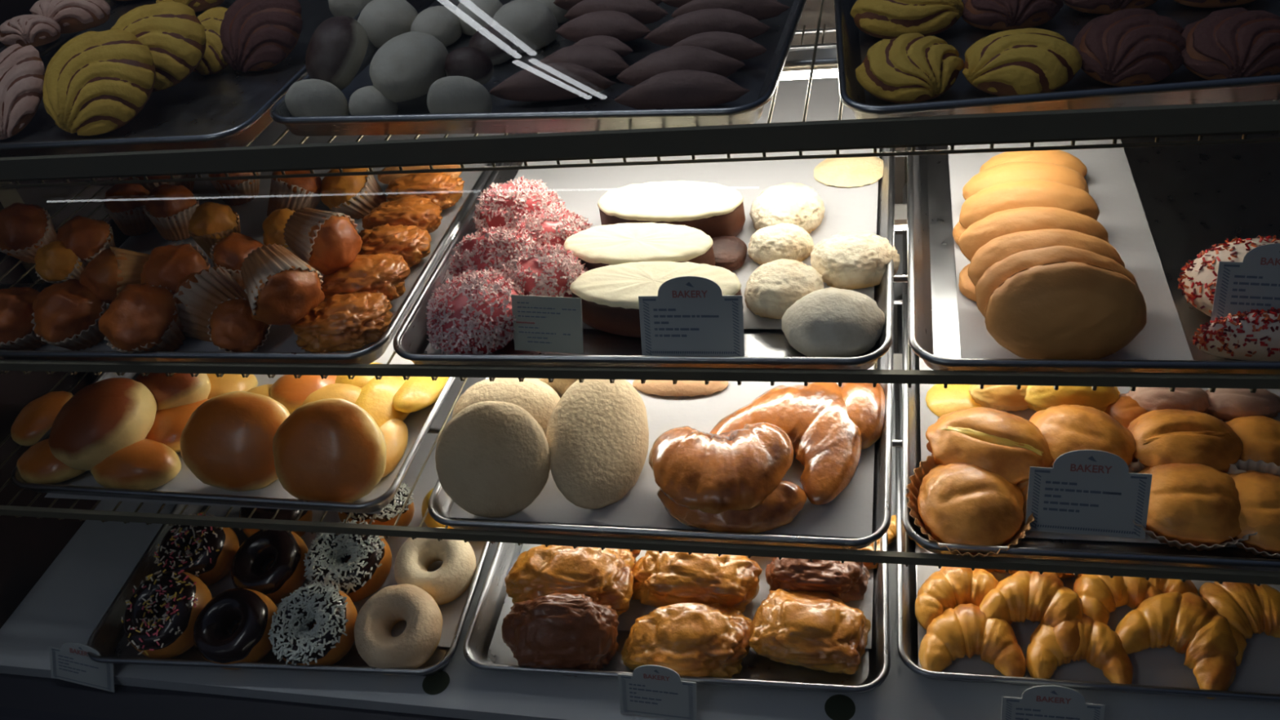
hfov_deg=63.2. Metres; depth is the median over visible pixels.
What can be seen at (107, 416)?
bun
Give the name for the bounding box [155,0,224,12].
concha
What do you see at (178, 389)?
bun
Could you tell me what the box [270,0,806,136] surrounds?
tray
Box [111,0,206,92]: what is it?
concha
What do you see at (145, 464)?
bun
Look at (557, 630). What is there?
pastry
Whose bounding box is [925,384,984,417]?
bun
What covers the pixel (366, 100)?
ball
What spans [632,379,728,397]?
cookie
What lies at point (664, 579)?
pastry
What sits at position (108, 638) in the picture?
tray
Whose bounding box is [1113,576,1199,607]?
croissant
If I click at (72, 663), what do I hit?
price sign
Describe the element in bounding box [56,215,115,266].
muffin
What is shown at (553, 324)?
card
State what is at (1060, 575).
croissant
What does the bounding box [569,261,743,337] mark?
pastry
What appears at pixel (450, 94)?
ball
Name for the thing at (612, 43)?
roll
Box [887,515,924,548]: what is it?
croissant
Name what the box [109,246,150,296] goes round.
paper cup
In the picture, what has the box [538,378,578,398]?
bun
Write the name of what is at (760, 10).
roll
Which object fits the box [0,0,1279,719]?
display case
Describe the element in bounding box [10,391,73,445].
bun
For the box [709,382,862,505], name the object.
croissant
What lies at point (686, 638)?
pastry
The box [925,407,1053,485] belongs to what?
bun
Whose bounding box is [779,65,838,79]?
lamp
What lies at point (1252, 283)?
price sign
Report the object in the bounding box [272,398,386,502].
bun
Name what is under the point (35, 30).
concha
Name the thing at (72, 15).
concha
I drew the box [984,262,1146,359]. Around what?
cookie
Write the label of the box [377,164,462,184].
pastry slab
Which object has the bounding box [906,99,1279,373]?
tray
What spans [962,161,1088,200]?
cookie
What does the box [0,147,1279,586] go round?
wire shelf
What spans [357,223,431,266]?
glazed twist
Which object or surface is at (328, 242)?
muffin
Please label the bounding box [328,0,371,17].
ball
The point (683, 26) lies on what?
roll
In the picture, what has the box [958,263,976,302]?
cookie
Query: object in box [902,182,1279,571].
tray
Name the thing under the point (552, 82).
roll
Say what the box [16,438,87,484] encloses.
bun
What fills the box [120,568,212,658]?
donut
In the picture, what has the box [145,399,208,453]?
bun
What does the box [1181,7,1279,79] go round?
concha
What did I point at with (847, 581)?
pastry
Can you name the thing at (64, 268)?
paper cup
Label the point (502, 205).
ball
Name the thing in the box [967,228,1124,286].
cookie
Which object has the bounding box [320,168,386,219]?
muffin
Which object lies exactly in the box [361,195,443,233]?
glazed twist
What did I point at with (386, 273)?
pastry
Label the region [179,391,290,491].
bun
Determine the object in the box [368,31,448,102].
bread roll
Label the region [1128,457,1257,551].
bun
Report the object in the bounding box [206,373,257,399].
bun
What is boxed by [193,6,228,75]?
concha
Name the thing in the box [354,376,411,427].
bun
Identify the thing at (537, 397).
bun
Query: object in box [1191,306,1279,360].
pastry
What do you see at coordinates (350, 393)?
bun
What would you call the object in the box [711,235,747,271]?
cake
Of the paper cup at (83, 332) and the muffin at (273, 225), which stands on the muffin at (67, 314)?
the paper cup at (83, 332)
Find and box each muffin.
[0,202,57,263]
[0,286,46,350]
[31,278,106,351]
[34,240,85,284]
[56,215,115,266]
[79,246,150,303]
[98,283,186,353]
[103,178,155,236]
[128,174,195,192]
[140,242,210,293]
[142,183,199,240]
[173,266,248,342]
[187,201,240,257]
[206,297,271,351]
[208,172,260,205]
[209,232,262,290]
[240,243,324,325]
[262,208,301,259]
[266,169,321,216]
[283,207,362,275]
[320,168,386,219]
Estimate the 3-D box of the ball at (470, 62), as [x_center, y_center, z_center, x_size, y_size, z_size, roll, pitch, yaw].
[-0.162,-0.277,0.981,0.046,0.034,0.038,13,44,27]
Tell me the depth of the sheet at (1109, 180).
0.98 m
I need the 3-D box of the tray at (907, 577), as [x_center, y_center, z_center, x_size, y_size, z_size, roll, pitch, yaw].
[0.548,0.116,1.258,0.464,0.027,0.667,0,39,13]
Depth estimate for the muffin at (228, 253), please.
1.12 m
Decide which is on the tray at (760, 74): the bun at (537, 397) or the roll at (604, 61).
the roll at (604, 61)
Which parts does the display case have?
panel, glass sill, panel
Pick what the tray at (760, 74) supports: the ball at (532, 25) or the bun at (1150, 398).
the ball at (532, 25)
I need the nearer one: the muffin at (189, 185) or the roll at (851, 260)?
the roll at (851, 260)
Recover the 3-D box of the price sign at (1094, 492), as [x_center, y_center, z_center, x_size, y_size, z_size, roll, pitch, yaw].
[0.400,0.119,0.929,0.103,0.076,0.034,1,40,14]
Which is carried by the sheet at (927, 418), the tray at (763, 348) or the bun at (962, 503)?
the bun at (962, 503)
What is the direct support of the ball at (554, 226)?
on the sheet at (851, 209)
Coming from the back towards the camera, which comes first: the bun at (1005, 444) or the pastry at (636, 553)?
the pastry at (636, 553)
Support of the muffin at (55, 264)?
on the sheet at (252, 214)
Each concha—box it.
[0,14,60,47]
[0,44,45,139]
[30,0,111,34]
[42,28,155,136]
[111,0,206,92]
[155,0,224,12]
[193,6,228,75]
[219,0,302,72]
[849,0,964,39]
[855,32,964,103]
[961,0,1063,30]
[961,27,1082,96]
[1062,0,1157,13]
[1072,8,1186,86]
[1173,0,1256,8]
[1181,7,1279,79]
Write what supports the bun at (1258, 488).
on the sheet at (927, 418)
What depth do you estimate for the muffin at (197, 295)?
1.07 m
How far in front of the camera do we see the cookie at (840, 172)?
1.15 m
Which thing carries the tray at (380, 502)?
on the wire shelf at (1110, 569)
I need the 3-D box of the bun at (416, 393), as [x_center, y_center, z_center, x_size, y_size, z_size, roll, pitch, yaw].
[-0.258,0.035,1.232,0.055,0.040,0.104,2,40,16]
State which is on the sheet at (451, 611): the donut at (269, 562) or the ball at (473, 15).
the donut at (269, 562)
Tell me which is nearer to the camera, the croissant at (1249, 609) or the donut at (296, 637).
the croissant at (1249, 609)
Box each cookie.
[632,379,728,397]
[813,156,883,187]
[952,222,966,245]
[958,206,1109,262]
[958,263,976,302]
[959,178,1099,228]
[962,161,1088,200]
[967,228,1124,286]
[974,245,1138,317]
[979,150,1087,177]
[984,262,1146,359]
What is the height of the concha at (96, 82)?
0.080 m
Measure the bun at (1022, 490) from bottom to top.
0.031 m
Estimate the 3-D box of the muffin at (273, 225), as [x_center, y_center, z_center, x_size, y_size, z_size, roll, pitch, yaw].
[-0.396,-0.140,1.164,0.056,0.062,0.057,6,41,20]
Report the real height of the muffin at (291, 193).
0.078 m
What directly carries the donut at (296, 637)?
on the tray at (108, 638)
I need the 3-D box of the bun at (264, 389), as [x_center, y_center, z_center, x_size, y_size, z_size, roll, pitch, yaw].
[-0.450,0.058,1.247,0.088,0.040,0.090,-13,38,-3]
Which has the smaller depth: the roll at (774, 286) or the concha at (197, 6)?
the roll at (774, 286)
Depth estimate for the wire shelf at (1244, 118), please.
0.84 m
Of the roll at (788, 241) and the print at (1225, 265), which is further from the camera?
the roll at (788, 241)
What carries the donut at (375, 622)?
on the tray at (108, 638)
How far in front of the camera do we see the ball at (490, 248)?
1.03 m
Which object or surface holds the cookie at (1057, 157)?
on the cookie at (1014, 171)
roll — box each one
[305,15,368,90]
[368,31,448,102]
[489,62,616,102]
[536,44,629,76]
[553,0,662,10]
[555,10,651,42]
[563,0,667,24]
[571,35,632,57]
[613,69,750,109]
[616,45,745,86]
[644,8,770,46]
[657,480,807,533]
[662,0,692,7]
[671,0,790,20]
[671,31,767,60]
[744,258,823,319]
[747,222,814,265]
[749,182,825,233]
[782,287,884,357]
[810,231,900,289]
[840,382,884,449]
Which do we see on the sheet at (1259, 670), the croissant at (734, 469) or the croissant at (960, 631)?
the croissant at (960, 631)
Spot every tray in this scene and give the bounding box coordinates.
[0,0,373,157]
[0,133,515,364]
[11,184,484,513]
[86,504,490,675]
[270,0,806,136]
[392,42,895,369]
[427,190,895,549]
[462,530,889,693]
[834,0,1279,119]
[893,293,1279,702]
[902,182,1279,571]
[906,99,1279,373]
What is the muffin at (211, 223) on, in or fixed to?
on the sheet at (252, 214)
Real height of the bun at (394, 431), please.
0.030 m
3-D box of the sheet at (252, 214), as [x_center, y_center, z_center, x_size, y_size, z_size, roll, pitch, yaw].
[-0.411,-0.193,1.289,0.433,0.001,0.580,1,39,14]
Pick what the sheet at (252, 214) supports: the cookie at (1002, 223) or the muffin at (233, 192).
the muffin at (233, 192)
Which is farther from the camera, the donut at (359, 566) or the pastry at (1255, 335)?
the donut at (359, 566)
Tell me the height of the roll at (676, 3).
0.032 m
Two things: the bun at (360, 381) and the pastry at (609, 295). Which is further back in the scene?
the bun at (360, 381)
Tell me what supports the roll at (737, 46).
on the tray at (760, 74)
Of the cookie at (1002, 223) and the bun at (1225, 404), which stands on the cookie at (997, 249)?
the cookie at (1002, 223)
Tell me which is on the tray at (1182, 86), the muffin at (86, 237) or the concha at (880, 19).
the concha at (880, 19)
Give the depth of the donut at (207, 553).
1.30 m
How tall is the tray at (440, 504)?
0.027 m
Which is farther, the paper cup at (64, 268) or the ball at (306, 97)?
the paper cup at (64, 268)
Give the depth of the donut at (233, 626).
1.20 m
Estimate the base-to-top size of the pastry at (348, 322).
0.040 m
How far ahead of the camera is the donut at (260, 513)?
1.34 m
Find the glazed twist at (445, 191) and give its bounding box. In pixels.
[385,172,464,210]
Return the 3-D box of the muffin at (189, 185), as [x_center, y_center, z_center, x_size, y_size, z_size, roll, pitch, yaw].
[-0.612,-0.243,1.339,0.084,0.069,0.085,-19,39,-11]
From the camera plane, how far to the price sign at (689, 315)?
0.93 m
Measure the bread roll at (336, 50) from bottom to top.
0.064 m
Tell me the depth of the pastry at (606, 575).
1.16 m
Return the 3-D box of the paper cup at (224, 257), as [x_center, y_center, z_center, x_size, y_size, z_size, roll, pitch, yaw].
[-0.445,-0.103,1.153,0.064,0.035,0.064,23,33,0]
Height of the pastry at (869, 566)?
0.022 m
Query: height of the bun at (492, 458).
0.098 m
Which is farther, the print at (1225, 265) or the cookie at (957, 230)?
the cookie at (957, 230)
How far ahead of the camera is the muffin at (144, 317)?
1.04 m
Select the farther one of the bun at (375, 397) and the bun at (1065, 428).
the bun at (375, 397)
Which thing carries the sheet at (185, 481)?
on the tray at (380, 502)
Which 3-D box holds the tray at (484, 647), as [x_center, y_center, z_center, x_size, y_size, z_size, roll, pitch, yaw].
[0.080,0.132,1.347,0.464,0.027,0.667,0,39,13]
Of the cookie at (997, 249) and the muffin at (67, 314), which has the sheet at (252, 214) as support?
the muffin at (67, 314)
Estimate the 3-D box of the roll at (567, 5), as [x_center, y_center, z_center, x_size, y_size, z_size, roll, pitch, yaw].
[-0.032,-0.375,1.067,0.125,0.034,0.030,6,41,20]
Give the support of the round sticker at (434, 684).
on the display case
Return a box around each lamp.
[453,203,907,237]
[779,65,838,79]
[785,48,837,61]
[893,353,902,369]
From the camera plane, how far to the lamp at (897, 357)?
1.20 m
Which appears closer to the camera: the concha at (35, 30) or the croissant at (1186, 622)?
the croissant at (1186, 622)
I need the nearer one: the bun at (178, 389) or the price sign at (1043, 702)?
the price sign at (1043, 702)
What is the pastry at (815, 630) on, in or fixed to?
on the sheet at (626, 620)
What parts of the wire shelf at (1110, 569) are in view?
rail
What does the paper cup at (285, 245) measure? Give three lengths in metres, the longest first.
0.059 x 0.058 x 0.035 m
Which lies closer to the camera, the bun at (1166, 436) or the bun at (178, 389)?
the bun at (1166, 436)
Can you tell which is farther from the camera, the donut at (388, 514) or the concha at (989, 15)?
the donut at (388, 514)
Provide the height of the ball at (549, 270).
0.058 m
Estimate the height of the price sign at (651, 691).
0.064 m
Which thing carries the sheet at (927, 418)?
on the tray at (1114, 552)
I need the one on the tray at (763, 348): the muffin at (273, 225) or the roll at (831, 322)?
the roll at (831, 322)
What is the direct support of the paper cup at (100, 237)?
on the muffin at (86, 237)
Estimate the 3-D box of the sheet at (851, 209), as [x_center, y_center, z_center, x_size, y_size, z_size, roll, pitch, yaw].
[0.052,-0.201,1.191,0.432,0.001,0.540,1,39,14]
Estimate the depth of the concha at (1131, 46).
0.81 m
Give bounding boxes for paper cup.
[31,302,106,351]
[35,256,85,284]
[80,219,115,266]
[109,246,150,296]
[173,242,210,268]
[209,243,245,290]
[280,243,301,259]
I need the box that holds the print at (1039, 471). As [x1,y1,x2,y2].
[1030,470,1146,536]
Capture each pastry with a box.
[290,291,392,352]
[320,253,409,301]
[502,592,619,676]
[504,544,635,615]
[564,222,715,271]
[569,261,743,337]
[597,180,745,238]
[621,602,751,678]
[627,549,640,563]
[631,550,762,613]
[748,588,871,674]
[764,557,870,603]
[860,539,879,569]
[1177,235,1279,316]
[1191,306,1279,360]
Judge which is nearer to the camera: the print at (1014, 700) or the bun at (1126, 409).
the print at (1014, 700)
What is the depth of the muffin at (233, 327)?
1.02 m
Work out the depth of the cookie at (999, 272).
0.87 m
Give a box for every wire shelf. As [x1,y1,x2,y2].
[0,0,1279,188]
[0,23,1279,393]
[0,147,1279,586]
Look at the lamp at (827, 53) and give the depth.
1.00 m
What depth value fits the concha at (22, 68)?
1.07 m
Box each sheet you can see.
[35,120,505,352]
[44,239,452,514]
[205,377,492,647]
[448,360,877,537]
[512,77,879,328]
[617,550,873,648]
[916,544,1279,706]
[919,356,1279,546]
[947,139,1193,359]
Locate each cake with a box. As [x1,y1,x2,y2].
[426,266,528,354]
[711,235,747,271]
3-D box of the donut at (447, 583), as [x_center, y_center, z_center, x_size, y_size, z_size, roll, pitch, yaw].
[-0.247,0.247,1.252,0.096,0.066,0.096,-28,42,-21]
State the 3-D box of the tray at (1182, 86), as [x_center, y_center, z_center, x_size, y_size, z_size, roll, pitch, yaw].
[0.424,-0.399,1.016,0.464,0.027,0.667,-2,39,11]
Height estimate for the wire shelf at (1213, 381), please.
0.028 m
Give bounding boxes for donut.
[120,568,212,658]
[154,511,239,586]
[193,588,277,669]
[231,529,308,604]
[239,506,312,537]
[267,581,357,665]
[302,519,391,602]
[337,482,414,537]
[354,583,442,675]
[394,527,475,605]
[422,487,454,528]
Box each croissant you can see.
[648,422,793,514]
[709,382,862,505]
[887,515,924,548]
[915,566,1012,629]
[918,603,1026,677]
[974,568,1033,575]
[978,570,1083,657]
[1026,613,1133,692]
[1055,573,1079,578]
[1073,573,1163,624]
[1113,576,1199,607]
[1115,591,1238,698]
[1199,581,1279,666]
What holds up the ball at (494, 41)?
on the tray at (760, 74)
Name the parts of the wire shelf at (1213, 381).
rail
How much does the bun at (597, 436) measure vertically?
0.074 m
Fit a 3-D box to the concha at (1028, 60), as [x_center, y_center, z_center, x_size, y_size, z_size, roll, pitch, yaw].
[0.305,-0.238,0.830,0.089,0.042,0.064,8,42,22]
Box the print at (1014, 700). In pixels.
[1005,699,1100,719]
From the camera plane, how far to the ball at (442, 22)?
1.08 m
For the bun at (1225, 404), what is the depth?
1.02 m
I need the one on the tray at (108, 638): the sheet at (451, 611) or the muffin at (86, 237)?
the sheet at (451, 611)
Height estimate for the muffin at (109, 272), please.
0.068 m
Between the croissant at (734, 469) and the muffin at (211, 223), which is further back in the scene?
the muffin at (211, 223)
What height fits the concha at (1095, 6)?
0.034 m
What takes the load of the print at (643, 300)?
attached to the price sign at (689, 315)
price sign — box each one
[48,642,115,692]
[617,665,697,719]
[638,275,744,356]
[1000,684,1105,719]
[1025,449,1152,538]
[1210,243,1279,324]
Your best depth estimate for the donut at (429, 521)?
1.30 m
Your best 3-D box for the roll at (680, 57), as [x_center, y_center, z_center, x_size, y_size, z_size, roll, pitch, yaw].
[0.035,-0.262,0.925,0.115,0.032,0.041,-3,39,9]
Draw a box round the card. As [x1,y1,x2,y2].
[511,294,583,354]
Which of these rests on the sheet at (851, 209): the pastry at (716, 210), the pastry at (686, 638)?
the pastry at (716, 210)
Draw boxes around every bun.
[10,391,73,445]
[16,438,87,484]
[48,377,157,470]
[90,438,181,489]
[133,373,210,410]
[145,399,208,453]
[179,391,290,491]
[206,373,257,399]
[246,383,272,397]
[270,374,337,413]
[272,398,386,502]
[302,383,361,404]
[334,362,382,387]
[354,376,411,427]
[379,418,408,478]
[392,376,448,413]
[435,400,550,517]
[452,377,559,436]
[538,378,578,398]
[546,378,648,509]
[905,455,1035,557]
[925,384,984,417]
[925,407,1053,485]
[968,384,1028,411]
[1020,486,1027,502]
[1024,385,1119,411]
[1029,404,1136,467]
[1103,393,1148,428]
[1125,386,1209,413]
[1127,408,1243,472]
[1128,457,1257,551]
[1205,388,1279,421]
[1226,415,1279,466]
[1228,458,1279,558]
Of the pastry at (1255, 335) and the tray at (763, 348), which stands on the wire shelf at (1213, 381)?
the tray at (763, 348)
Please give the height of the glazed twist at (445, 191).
0.041 m
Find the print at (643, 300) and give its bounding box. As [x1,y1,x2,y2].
[642,297,740,355]
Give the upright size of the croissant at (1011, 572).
0.033 m
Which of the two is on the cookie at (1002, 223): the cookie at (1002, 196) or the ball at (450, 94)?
the cookie at (1002, 196)
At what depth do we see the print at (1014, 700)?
0.99 m
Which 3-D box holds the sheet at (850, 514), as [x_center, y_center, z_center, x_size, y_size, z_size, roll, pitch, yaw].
[0.067,-0.027,1.261,0.432,0.001,0.610,1,39,14]
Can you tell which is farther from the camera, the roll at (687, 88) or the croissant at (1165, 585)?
the croissant at (1165, 585)
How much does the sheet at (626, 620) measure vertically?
0.001 m
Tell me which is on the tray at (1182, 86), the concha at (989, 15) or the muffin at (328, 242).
the concha at (989, 15)
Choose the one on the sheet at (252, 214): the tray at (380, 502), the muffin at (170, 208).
the muffin at (170, 208)
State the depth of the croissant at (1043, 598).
1.08 m
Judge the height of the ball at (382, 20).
0.047 m
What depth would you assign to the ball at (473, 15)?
1.09 m
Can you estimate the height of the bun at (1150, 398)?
0.032 m
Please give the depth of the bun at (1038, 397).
1.05 m
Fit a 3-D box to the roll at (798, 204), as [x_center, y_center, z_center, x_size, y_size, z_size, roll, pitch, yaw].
[0.154,-0.160,1.091,0.077,0.033,0.084,1,39,14]
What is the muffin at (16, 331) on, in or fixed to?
on the sheet at (252, 214)
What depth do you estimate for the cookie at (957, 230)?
1.02 m
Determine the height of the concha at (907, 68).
0.041 m
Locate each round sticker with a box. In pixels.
[422,670,449,694]
[824,694,855,719]
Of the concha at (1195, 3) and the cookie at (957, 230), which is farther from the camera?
the cookie at (957, 230)
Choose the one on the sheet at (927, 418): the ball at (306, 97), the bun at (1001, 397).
the bun at (1001, 397)
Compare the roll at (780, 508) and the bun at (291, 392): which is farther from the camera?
the bun at (291, 392)
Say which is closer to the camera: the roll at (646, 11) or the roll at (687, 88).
the roll at (687, 88)
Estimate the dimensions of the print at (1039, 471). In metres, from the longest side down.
0.093 x 0.057 x 0.001 m
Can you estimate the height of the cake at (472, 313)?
0.064 m
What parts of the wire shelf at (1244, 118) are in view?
rail, rail, rail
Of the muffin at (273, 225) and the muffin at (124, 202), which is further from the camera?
the muffin at (124, 202)
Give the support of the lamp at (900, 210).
attached to the wire shelf at (1213, 381)
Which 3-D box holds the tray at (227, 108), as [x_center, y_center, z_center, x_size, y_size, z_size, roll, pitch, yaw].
[-0.518,-0.405,1.244,0.464,0.027,0.667,1,40,14]
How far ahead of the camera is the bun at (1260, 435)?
0.98 m
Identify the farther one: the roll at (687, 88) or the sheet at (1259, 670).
the sheet at (1259, 670)
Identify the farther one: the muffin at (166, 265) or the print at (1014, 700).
the muffin at (166, 265)
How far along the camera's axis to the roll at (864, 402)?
1.08 m
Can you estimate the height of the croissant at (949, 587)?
0.035 m
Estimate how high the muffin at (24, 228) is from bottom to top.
0.073 m
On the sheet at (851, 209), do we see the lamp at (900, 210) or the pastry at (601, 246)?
the pastry at (601, 246)
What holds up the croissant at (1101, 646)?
on the sheet at (1259, 670)
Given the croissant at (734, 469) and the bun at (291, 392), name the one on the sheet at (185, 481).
the bun at (291, 392)
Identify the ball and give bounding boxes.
[284,78,348,116]
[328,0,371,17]
[348,85,398,115]
[357,0,417,48]
[410,5,462,47]
[426,75,492,113]
[444,46,493,84]
[447,224,536,276]
[455,0,502,35]
[468,25,516,65]
[472,175,567,234]
[491,0,558,53]
[497,242,588,297]
[514,206,592,247]
[536,0,569,24]
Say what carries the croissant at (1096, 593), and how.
on the sheet at (1259, 670)
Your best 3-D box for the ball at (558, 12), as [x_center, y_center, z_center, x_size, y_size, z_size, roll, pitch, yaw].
[-0.090,-0.376,1.103,0.048,0.033,0.039,1,39,14]
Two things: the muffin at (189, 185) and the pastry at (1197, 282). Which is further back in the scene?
the muffin at (189, 185)
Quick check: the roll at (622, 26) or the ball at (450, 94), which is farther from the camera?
the roll at (622, 26)
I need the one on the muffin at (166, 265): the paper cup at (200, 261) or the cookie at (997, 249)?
the paper cup at (200, 261)
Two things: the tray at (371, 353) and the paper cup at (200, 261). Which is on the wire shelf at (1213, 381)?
the tray at (371, 353)
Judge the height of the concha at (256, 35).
0.067 m
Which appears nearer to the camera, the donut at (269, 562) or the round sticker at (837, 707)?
the round sticker at (837, 707)

